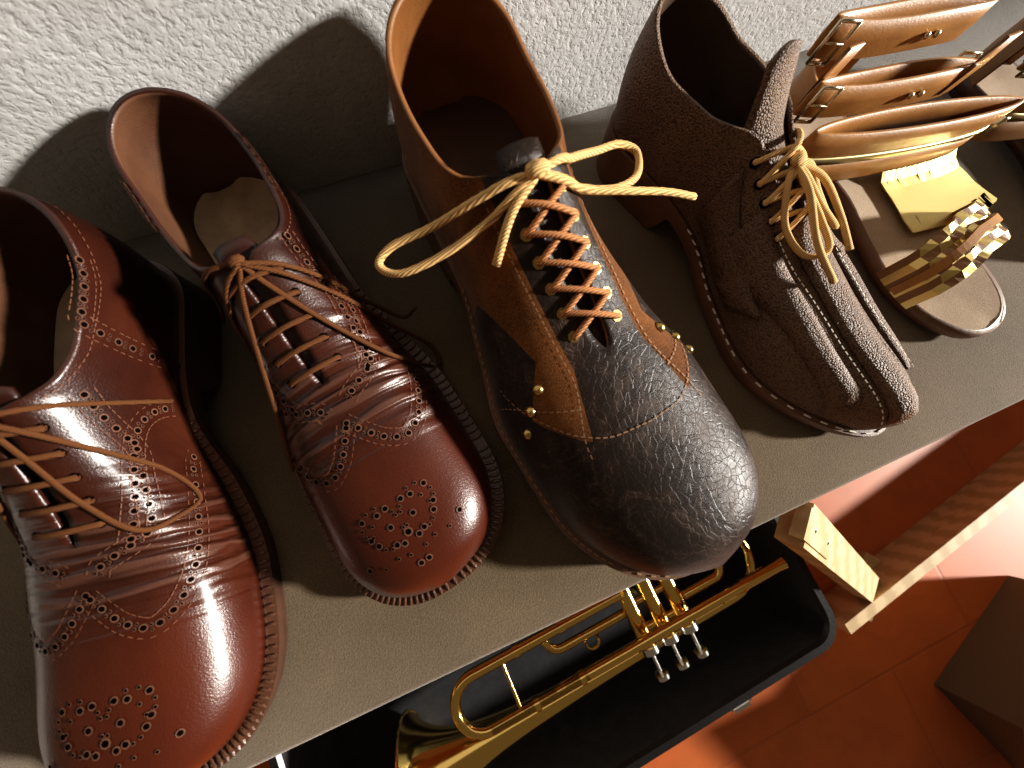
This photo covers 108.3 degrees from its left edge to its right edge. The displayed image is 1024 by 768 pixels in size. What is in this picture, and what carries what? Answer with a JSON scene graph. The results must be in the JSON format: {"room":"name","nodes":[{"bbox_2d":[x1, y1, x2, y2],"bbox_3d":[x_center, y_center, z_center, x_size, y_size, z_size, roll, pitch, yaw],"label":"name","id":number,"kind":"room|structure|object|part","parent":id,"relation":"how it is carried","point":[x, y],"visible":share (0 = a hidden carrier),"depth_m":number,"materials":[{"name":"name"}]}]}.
{"room":"shoe shop","nodes":[
{"label":"shoe shop","id":0,"kind":"room"},
{"bbox_2d":[0,0,896,242],"bbox_3d":[0.199,-0.413,-0.223,3.600,1.800,0.060,-21,81,-8],"label":"wall","id":1,"kind":"structure","parent":0,"point":[305,82],"depth_m":0.21,"materials":[{"name":"white paint"}]},
{"bbox_2d":[252,399,1023,767],"bbox_3d":[0.593,0.894,0.480,3.600,0.040,2.600,-21,81,-8],"label":"floor","id":2,"kind":"structure","parent":0,"point":[872,699],"depth_m":0.55,"materials":[{"name":"tile"}]},
{"bbox_2d":[0,0,1023,767],"bbox_3d":[0.089,-0.027,0.443,2.200,0.330,0.351,-21,81,-8],"label":"shoe shelf","id":3,"kind":"object","parent":2,"relation":"on","point":[350,654],"visible":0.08,"depth_m":0.26,"materials":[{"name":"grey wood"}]},
{"bbox_2d":[0,187,286,767],"bbox_3d":[-0.217,0.062,0.186,0.138,0.098,0.298,-11,80,-6],"label":"shoe","id":4,"kind":"object","parent":3,"relation":"on","point":[155,598],"visible":1,"depth_m":0.18,"materials":[{"name":"leather"}]},
{"bbox_2d":[105,87,503,605],"bbox_3d":[-0.107,-0.013,0.209,0.123,0.098,0.298,-33,82,-9],"label":"shoe","id":5,"kind":"object","parent":3,"relation":"on","point":[403,489],"visible":1,"depth_m":0.20,"materials":[{"name":"leather"}]},
{"bbox_2d":[375,0,758,579],"bbox_3d":[0.040,-0.045,0.212,0.186,0.123,0.334,-27,82,-8],"label":"shoe","id":6,"kind":"object","parent":3,"relation":"on","point":[611,421],"visible":1,"depth_m":0.19,"materials":[{"name":"leather"}]},
{"bbox_3d":[0.020,-0.093,0.185,0.187,0.055,0.042,-27,82,-8],"label":"bow cord","id":7,"kind":"part","parent":6,"relation":"part of","materials":[{"name":"yellow fabric"}]},
{"bbox_2d":[596,0,918,436],"bbox_3d":[0.172,-0.098,0.232,0.107,0.120,0.301,-37,83,-10],"label":"leather shoe","id":8,"kind":"object","parent":3,"relation":"on","point":[783,303],"visible":0.99,"depth_m":0.23,"materials":[{"name":"brown leather"}]},
{"bbox_2d":[789,0,1023,338],"bbox_3d":[0.303,-0.157,0.263,0.243,0.102,0.141,40,79,4],"label":"sandal","id":9,"kind":"object","parent":3,"relation":"on","point":[922,228],"visible":0.9,"depth_m":0.26,"materials":[{"name":"leather"}]},
{"bbox_2d":[949,18,1023,169],"bbox_3d":[0.484,-0.203,0.284,0.238,0.102,0.147,43,79,5],"label":"sandal","id":10,"kind":"object","parent":3,"relation":"on","point":[1000,75],"visible":0.63,"depth_m":0.32,"materials":[{"name":"tan leather"},{"name":"gold leather"},{"name":"suede"}]},
{"bbox_2d":[268,516,836,767],"bbox_3d":[0.068,0.351,0.481,0.664,0.104,0.308,-24,81,-8],"label":"instrument case","id":11,"kind":"object","parent":2,"relation":"on","point":[785,621],"visible":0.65,"depth_m":0.48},
{"bbox_2d":[395,540,787,767],"bbox_3d":[0.104,0.319,0.450,0.481,0.126,0.182,-24,81,-8],"label":"trumpet","id":12,"kind":"object","parent":11,"relation":"in","point":[419,743],"depth_m":0.42,"materials":[{"name":"gold metal"}]},
{"bbox_2d":[774,440,1023,633],"bbox_3d":[0.653,0.177,0.454,0.868,0.300,0.261,-10,79,-6],"label":"trestle","id":13,"kind":"object","parent":2,"relation":"on","point":[867,583],"visible":0.98,"depth_m":0.53,"materials":[{"name":"brown wood"}]},
{"bbox_2d":[934,576,1023,767],"bbox_3d":[0.768,0.423,0.501,0.345,0.126,0.160,-41,84,-10],"label":"cardboard box","id":14,"kind":"object","parent":2,"relation":"on","point":[984,678],"visible":1,"depth_m":0.53,"materials":[{"name":"brown cardboard"}]}
]}

